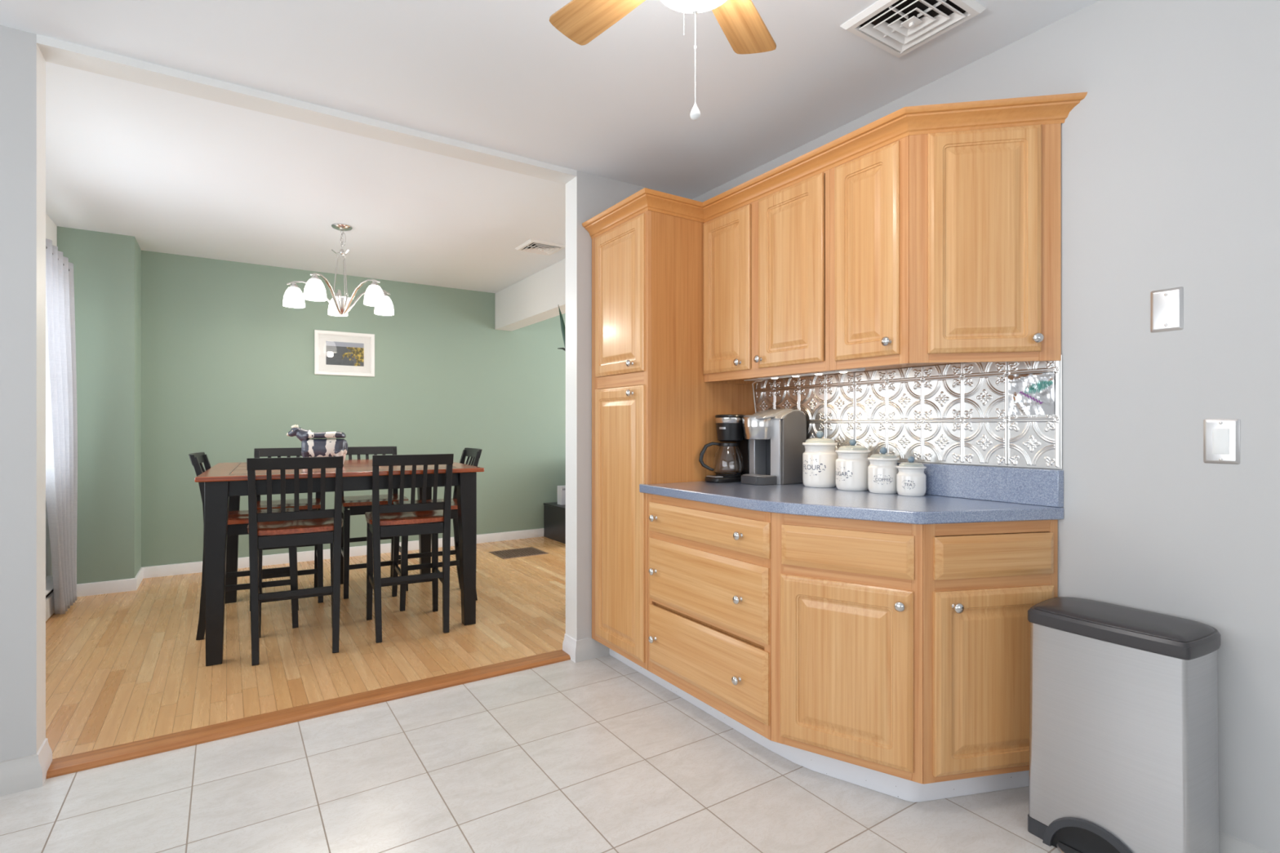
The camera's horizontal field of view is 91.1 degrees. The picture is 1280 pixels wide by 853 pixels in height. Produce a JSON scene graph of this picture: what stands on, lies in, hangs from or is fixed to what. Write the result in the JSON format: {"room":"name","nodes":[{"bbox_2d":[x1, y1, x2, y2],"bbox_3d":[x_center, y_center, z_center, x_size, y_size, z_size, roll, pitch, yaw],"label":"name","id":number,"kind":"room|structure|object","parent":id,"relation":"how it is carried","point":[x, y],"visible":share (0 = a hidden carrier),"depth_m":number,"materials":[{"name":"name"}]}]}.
{"room":"kitchen","nodes":[
{"label":"kitchen","id":0,"kind":"room"},
{"bbox_2d":[45,213,57,576],"bbox_3d":[-3.190,-0.087,3.015,0.120,2.505,2.735,0,0,-33],"label":"wall","id":1,"kind":"structure","parent":0,"point":[51,227],"depth_m":4.00,"materials":[{"name":"white paint"}]},
{"bbox_2d":[45,575,54,621],"bbox_3d":[-3.044,1.044,2.964,0.065,0.211,2.440,0,0,-33],"label":"baseboard heater","id":2,"kind":"object","parent":1,"relation":"attached to","point":[50,611],"visible":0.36,"depth_m":3.79,"materials":[{"name":"white metal"}]},
{"bbox_3d":[-3.106,-1.000,3.103,0.115,0.032,2.310,0,0,-33],"label":"curtain rod","id":3,"kind":"object","parent":1,"relation":"attached to","visible":0},
{"bbox_2d":[45,238,77,614],"bbox_3d":[-3.481,0.044,3.747,0.073,2.188,0.888,0,0,-33],"label":"curtain","id":4,"kind":"object","parent":3,"relation":"hanging from","point":[61,412],"visible":0.84,"depth_m":3.77,"materials":[{"name":"fabric"}]},
{"bbox_2d":[57,226,141,584],"bbox_3d":[-3.904,-0.135,4.436,0.560,2.600,0.415,0,0,-33],"label":"wall","id":5,"kind":"structure","parent":0,"point":[107,266],"depth_m":4.34,"materials":[{"name":"green paint"}]},
{"bbox_2d":[45,61,565,293],"bbox_3d":[-0.829,-1.390,4.894,6.200,0.100,3.315,0,0,-33],"label":"ceiling","id":6,"kind":"structure","parent":0,"point":[176,173],"depth_m":3.61,"materials":[{"name":"paint"}]},
{"bbox_2d":[282,222,394,316],"bbox_3d":[-2.000,-1.044,4.215,0.684,0.593,0.666,0,0,-33],"label":"chandelier","id":7,"kind":"object","parent":6,"relation":"hanging from","point":[314,290],"visible":1,"depth_m":4.12,"materials":[{"name":"white glass"}]},
{"bbox_2d":[515,238,565,255],"bbox_3d":[-0.736,-1.325,4.670,0.290,0.030,0.290,0,0,-33],"label":"ceiling vent","id":8,"kind":"object","parent":6,"relation":"in","point":[533,246],"visible":0.98,"depth_m":4.64,"materials":[{"name":"white metal"}]},
{"bbox_2d":[0,25,653,761],"bbox_3d":[-0.478,-0.135,3.089,7.600,2.600,0.125,0,0,-33],"label":"wall","id":9,"kind":"structure","parent":0,"point":[24,55],"depth_m":2.04,"materials":[{"name":"grey paint"}]},
{"bbox_2d":[0,737,52,795],"bbox_3d":[-2.769,1.113,1.569,1.902,0.103,0.142,0,0,-33],"label":"baseboard","id":10,"kind":"structure","parent":9,"relation":"attached to","point":[17,775],"depth_m":2.02,"materials":[{"name":"grey paint"}]},
{"bbox_2d":[46,648,570,778],"bbox_3d":[-1.188,1.155,2.658,1.946,0.021,0.116,0,0,-33],"label":"trim","id":11,"kind":"structure","parent":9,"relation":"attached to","point":[81,762],"depth_m":2.48,"materials":[{"name":"brown wood"}]},
{"bbox_2d":[562,633,609,662],"bbox_3d":[-0.249,1.113,3.230,0.262,0.103,0.142,0,0,-33],"label":"baseboard","id":12,"kind":"structure","parent":9,"relation":"attached to","point":[582,650],"depth_m":3.15,"materials":[{"name":"white paint"}]},
{"bbox_2d":[141,250,565,567],"bbox_3d":[-1.702,-0.135,6.219,6.200,2.600,0.140,0,0,-33],"label":"wall","id":13,"kind":"structure","parent":0,"point":[228,368],"depth_m":5.45,"materials":[{"name":"green paint"}]},
{"bbox_2d":[76,528,543,596],"bbox_3d":[-1.527,1.107,5.995,5.935,0.085,0.428,0,0,-33],"label":"baseboard","id":14,"kind":"structure","parent":13,"relation":"attached to","point":[126,584],"depth_m":5.12,"materials":[{"name":"grey paint"}]},
{"bbox_2d":[314,329,374,377],"bbox_3d":[-2.598,-0.643,5.532,0.484,0.384,0.022,0,0,-33],"label":"picture frame","id":15,"kind":"object","parent":13,"relation":"attached to","point":[335,353],"visible":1,"depth_m":5.53,"materials":[{"name":"white paint"}]},
{"bbox_2d":[325,341,364,366],"bbox_3d":[-2.598,-0.643,5.533,0.304,0.204,0.002,0,0,-33],"label":"photograph","id":16,"kind":"object","parent":15,"relation":"attached to","point":[338,353],"depth_m":5.53},
{"bbox_2d":[494,258,565,331],"bbox_3d":[-0.512,-1.157,5.031,0.180,0.365,3.155,0,0,-33],"label":"soffit","id":17,"kind":"object","parent":13,"relation":"attached to","point":[537,297],"depth_m":5.55,"materials":[{"name":"white paint"}]},
{"bbox_2d":[557,305,565,351],"bbox_3d":[-0.305,0.185,4.071,0.350,1.930,0.317,0,0,25],"label":"potted plant","id":18,"kind":"object","parent":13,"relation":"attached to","point":[562,325],"visible":0.06,"depth_m":4.00,"materials":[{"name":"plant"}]},
{"bbox_2d":[0,536,1060,852],"bbox_3d":[0.068,1.198,2.260,7.600,0.095,8.700,0,0,-33],"label":"floor","id":19,"kind":"structure","parent":0,"point":[596,755],"depth_m":2.24,"materials":[{"name":"stone"}]},
{"bbox_2d":[188,452,299,639],"bbox_3d":[-2.285,0.651,3.647,0.540,1.002,0.444,0,0,-28],"label":"counter chair","id":20,"kind":"object","parent":19,"relation":"on","point":[237,521],"visible":0.38,"depth_m":3.54,"materials":[{"name":"black paint"}]},
{"bbox_2d":[249,447,323,611],"bbox_3d":[-2.377,0.651,4.241,0.444,1.002,0.540,0,0,-28],"label":"counter chair","id":21,"kind":"object","parent":19,"relation":"on","point":[317,571],"visible":0.35,"depth_m":4.17,"materials":[{"name":"black paint"}]},
{"bbox_2d":[246,456,343,666],"bbox_3d":[-1.802,0.651,3.298,0.444,1.002,0.540,0,0,-28],"label":"counter chair","id":22,"kind":"object","parent":19,"relation":"on","point":[268,530],"visible":1,"depth_m":3.13,"materials":[{"name":"black paint"}]},
{"bbox_2d":[194,459,484,666],"bbox_3d":[-1.845,0.694,3.898,1.380,0.913,1.380,0,0,-30],"label":"dining table","id":23,"kind":"object","parent":19,"relation":"on","point":[224,482],"visible":0.76,"depth_m":3.38,"materials":[{"name":"brown wood"}]},
{"bbox_2d":[286,424,347,465],"bbox_3d":[-1.946,0.111,3.791,0.338,0.252,0.129,0,0,-14],"label":"cow figurine","id":24,"kind":"object","parent":23,"relation":"on","point":[330,443],"visible":0.78,"depth_m":3.75,"materials":[{"name":"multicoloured ceramic"}]},
{"bbox_2d":[340,446,408,599],"bbox_3d":[-1.932,0.651,4.517,0.444,1.002,0.540,0,0,-30],"label":"counter chair","id":25,"kind":"object","parent":19,"relation":"on","point":[358,504],"visible":0.38,"depth_m":4.35,"materials":[{"name":"black paint"}]},
{"bbox_2d":[364,453,453,643],"bbox_3d":[-1.333,0.651,3.613,0.444,1.002,0.540,0,0,-27],"label":"counter chair","id":26,"kind":"object","parent":19,"relation":"on","point":[424,517],"visible":1,"depth_m":3.47,"materials":[{"name":"black paint"}]},
{"bbox_2d":[391,447,482,611],"bbox_3d":[-1.358,0.651,4.215,0.540,1.002,0.444,0,0,-28],"label":"counter chair","id":27,"kind":"object","parent":19,"relation":"on","point":[475,453],"visible":0.42,"depth_m":4.24,"materials":[{"name":"black paint"}]},
{"bbox_2d":[488,546,547,559],"bbox_3d":[-1.107,1.148,5.725,0.430,0.004,0.370,0,0,-33],"label":"floor vent","id":28,"kind":"object","parent":19,"relation":"in","point":[530,551],"visible":1,"depth_m":5.70,"materials":[{"name":"brown metal"}]},
{"bbox_2d":[543,502,565,543],"bbox_3d":[-0.587,0.974,6.449,0.575,0.352,0.669,0,0,-33],"label":"base cabinet","id":29,"kind":"object","parent":19,"relation":"on","point":[554,514],"visible":0.23,"depth_m":6.36,"materials":[{"name":"grey laminate"}]},
{"bbox_2d":[557,484,565,505],"bbox_3d":[-0.787,0.703,6.462,0.095,0.190,0.101,0,0,-33],"label":"carton","id":30,"kind":"object","parent":29,"relation":"on","point":[561,489],"visible":0.67,"depth_m":6.42,"materials":[{"name":"white cardboard"}]},
{"bbox_2d":[591,209,755,670],"bbox_3d":[0.143,0.040,3.116,0.689,2.050,0.504,0,0,-33],"label":"pantry cabinet","id":31,"kind":"object","parent":19,"relation":"on","point":[654,410],"visible":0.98,"depth_m":2.87,"materials":[{"name":"brown wood"}]},
{"bbox_2d":[582,92,1087,239],"bbox_3d":[0.516,-0.981,2.498,2.055,0.068,0.372,0,0,39],"label":"crown molding","id":32,"kind":"structure","parent":31,"relation":"attached to","point":[903,122],"depth_m":2.18,"materials":[{"name":"brown wood"}]},
{"bbox_2d":[648,493,771,740],"bbox_3d":[0.486,0.677,2.599,0.689,0.775,0.737,0,0,-34],"label":"base cabinet","id":33,"kind":"object","parent":19,"relation":"on","point":[709,565],"visible":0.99,"depth_m":2.36,"materials":[{"name":"brown wood"}]},
{"bbox_2d":[639,462,1063,524],"bbox_3d":[0.658,0.212,2.361,0.661,0.154,1.406,0,0,-33],"label":"countertop","id":34,"kind":"structure","parent":33,"relation":"on","point":[955,493],"depth_m":2.11,"materials":[{"name":"blue laminate"}]},
{"bbox_2d":[698,414,749,483],"bbox_3d":[0.438,0.097,2.911,0.326,0.308,0.142,0,0,-33],"label":"drip coffee maker","id":35,"kind":"object","parent":34,"relation":"on","point":[731,460],"visible":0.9,"depth_m":2.84,"materials":[{"name":"black plastic"}]},
{"bbox_2d":[715,422,743,441],"bbox_3d":[0.417,0.026,2.897,0.134,0.086,0.134,0,0,-33],"label":"basket","id":36,"kind":"object","parent":35,"relation":"on","point":[726,432],"depth_m":2.84,"materials":[{"name":"black plastic"}]},
{"bbox_2d":[741,408,806,484],"bbox_3d":[0.579,0.085,2.804,0.263,0.332,0.204,0,0,-36],"label":"coffee machine","id":37,"kind":"object","parent":34,"relation":"on","point":[776,437],"visible":0.98,"depth_m":2.74,"materials":[{"name":"grey plastic"}]},
{"bbox_2d":[742,473,773,476],"bbox_3d":[0.510,0.213,2.757,0.080,0.003,0.138,0,0,-36],"label":"grille","id":38,"kind":"object","parent":37,"relation":"attached to","point":[750,474],"depth_m":2.73,"materials":[{"name":"silver metal"}]},
{"bbox_2d":[741,475,777,484],"bbox_3d":[0.512,0.233,2.758,0.100,0.036,0.155,0,0,-36],"label":"drip tray","id":39,"kind":"object","parent":37,"relation":"on","point":[745,479],"depth_m":2.71,"materials":[{"name":"grey plastic"}]},
{"bbox_2d":[802,431,838,488],"bbox_3d":[0.756,0.134,2.637,0.145,0.234,0.145,0,0,-40],"label":"canister","id":40,"kind":"object","parent":34,"relation":"on","point":[820,456],"visible":0.99,"depth_m":2.58,"materials":[{"name":"white ceramic"}]},
{"bbox_2d":[802,459,826,475],"bbox_3d":[0.714,0.166,2.599,0.028,0.072,0.111,0,0,-40],"label":"print","id":41,"kind":"object","parent":40,"relation":"attached to","point":[810,467],"depth_m":2.58,"materials":[{"name":"black"}]},
{"bbox_2d":[835,439,871,491],"bbox_3d":[0.849,0.150,2.504,0.135,0.202,0.135,0,0,-23],"label":"canister","id":42,"kind":"object","parent":34,"relation":"on","point":[852,462],"visible":0.98,"depth_m":2.45,"materials":[{"name":"white ceramic"}]},
{"bbox_2d":[835,466,852,480],"bbox_3d":[0.798,0.184,2.481,0.021,0.058,0.094,0,0,-23],"label":"print","id":43,"kind":"object","parent":42,"relation":"attached to","point":[842,473],"depth_m":2.46,"materials":[{"name":"black"}]},
{"bbox_2d":[867,447,899,493],"bbox_3d":[0.928,0.164,2.394,0.115,0.174,0.115,0,0,23],"label":"canister","id":44,"kind":"object","parent":34,"relation":"on","point":[882,470],"visible":0.98,"depth_m":2.35,"materials":[{"name":"white ceramic"}]},
{"bbox_2d":[873,474,892,484],"bbox_3d":[0.909,0.196,2.347,0.069,0.039,0.013,0,0,23],"label":"print","id":45,"kind":"object","parent":44,"relation":"attached to","point":[878,479],"depth_m":2.34,"materials":[{"name":"black"}]},
{"bbox_2d":[896,456,926,496],"bbox_3d":[0.995,0.179,2.303,0.103,0.143,0.103,0,0,35],"label":"canister","id":46,"kind":"object","parent":34,"relation":"on","point":[911,478],"visible":1,"depth_m":2.26,"materials":[{"name":"white ceramic"}]},
{"bbox_2d":[608,648,1029,802],"bbox_3d":[0.443,1.115,2.482,1.845,0.097,0.374,0,0,40],"label":"toe kick","id":47,"kind":"object","parent":19,"relation":"on","point":[902,788],"visible":0.62,"depth_m":2.03,"materials":[{"name":"white paint"}]},
{"bbox_2d":[771,512,922,783],"bbox_3d":[0.827,0.677,2.126,0.636,0.775,0.442,0,0,-33],"label":"base cabinet","id":48,"kind":"object","parent":19,"relation":"on","point":[846,594],"visible":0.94,"depth_m":1.98,"materials":[{"name":"brown wood"}]},
{"bbox_2d":[922,520,1057,784],"bbox_3d":[1.064,0.677,1.979,0.474,0.775,0.221,0,0,-12],"label":"base cabinet","id":49,"kind":"object","parent":19,"relation":"on","point":[981,581],"visible":0.77,"depth_m":1.89,"materials":[{"name":"brown wood"}]},
{"bbox_2d":[1027,596,1220,852],"bbox_3d":[1.292,0.838,1.707,0.312,0.655,0.394,0,0,-33],"label":"trash can","id":50,"kind":"object","parent":19,"relation":"on","point":[1123,701],"visible":1,"depth_m":1.62,"materials":[{"name":"silver metal"}]},
{"bbox_2d":[0,0,1099,199],"bbox_3d":[-0.166,-1.335,0.070,4.800,0.120,5.300,0,0,-33],"label":"ceiling","id":51,"kind":"structure","parent":0,"point":[498,75],"depth_m":2.20,"materials":[{"name":"paint"}]},
{"bbox_2d":[549,0,776,120],"bbox_3d":[0.100,-0.980,1.397,0.904,0.590,0.915,0,0,-33],"label":"ceiling fan","id":52,"kind":"object","parent":51,"relation":"hanging from","point":[581,21],"visible":1,"depth_m":1.66,"materials":[{"name":"brown wood"}]},
{"bbox_2d":[840,0,986,57],"bbox_3d":[0.844,-1.260,1.951,0.300,0.030,0.300,0,0,-33],"label":"ceiling vent","id":53,"kind":"object","parent":51,"relation":"in","point":[897,27],"visible":1,"depth_m":1.95,"materials":[{"name":"white metal"}]},
{"bbox_2d":[692,0,1279,852],"bbox_3d":[1.794,-0.055,1.349,0.120,2.440,5.280,0,0,-33],"label":"wall","id":54,"kind":"structure","parent":0,"point":[1171,152],"depth_m":1.73,"materials":[{"name":"grey paint"}]},
{"bbox_2d":[703,169,882,384],"bbox_3d":[0.613,-0.596,2.688,0.374,0.778,0.725,0,0,-33],"label":"upper cabinet","id":55,"kind":"object","parent":54,"relation":"attached to","point":[766,259],"visible":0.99,"depth_m":2.55,"materials":[{"name":"brown wood"}]},
{"bbox_2d":[829,135,958,370],"bbox_3d":[0.901,-0.596,2.252,0.374,0.778,0.320,0,0,-33],"label":"upper cabinet","id":56,"kind":"object","parent":54,"relation":"attached to","point":[868,193],"visible":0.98,"depth_m":2.15,"materials":[{"name":"brown wood"}]},
{"bbox_2d":[743,368,865,413],"bbox_3d":[0.635,-0.076,2.677,0.159,0.300,0.776,0,0,-21],"label":"light","id":57,"kind":"object","parent":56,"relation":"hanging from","point":[757,380],"visible":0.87,"depth_m":2.56,"materials":[{"name":"white plastic"}]},
{"bbox_2d":[755,354,1062,469],"bbox_3d":[0.941,-0.046,2.523,0.005,0.359,1.358,0,0,-33],"label":"backsplash","id":58,"kind":"structure","parent":54,"relation":"attached to","point":[957,413],"depth_m":2.31,"materials":[{"name":"silver metal"}]},
{"bbox_2d":[1008,372,1054,415],"bbox_3d":[1.260,-0.105,2.027,0.008,0.132,0.140,0,0,-33],"label":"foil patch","id":59,"kind":"object","parent":58,"relation":"attached to","point":[1028,393],"visible":1,"depth_m":2.02,"materials":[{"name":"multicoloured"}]},
{"bbox_2d":[908,123,1061,364],"bbox_3d":[1.095,-0.596,2.010,0.324,0.778,0.334,0,0,-35],"label":"upper cabinet","id":60,"kind":"object","parent":54,"relation":"attached to","point":[984,205],"visible":0.97,"depth_m":1.99,"materials":[{"name":"brown wood"}]},
{"bbox_2d":[1151,286,1183,333],"bbox_3d":[1.459,-0.324,1.741,0.008,0.117,0.072,0,0,-33],"label":"blank plate","id":61,"kind":"object","parent":54,"relation":"attached to","point":[1166,304],"visible":1,"depth_m":1.74,"materials":[{"name":"plastic"}]},
{"bbox_2d":[1203,418,1239,464],"bbox_3d":[1.522,0.038,1.645,0.008,0.117,0.072,0,0,-33],"label":"light switch","id":62,"kind":"object","parent":54,"relation":"attached to","point":[1221,437],"visible":1,"depth_m":1.64,"materials":[{"name":"plastic"}]},
{"bbox_2d":[1218,831,1273,852],"bbox_3d":[2.226,1.113,0.568,0.017,0.103,3.300,0,0,-33],"label":"baseboard","id":63,"kind":"structure","parent":54,"relation":"attached to","point":[1228,843],"depth_m":1.62,"materials":[{"name":"grey paint"}]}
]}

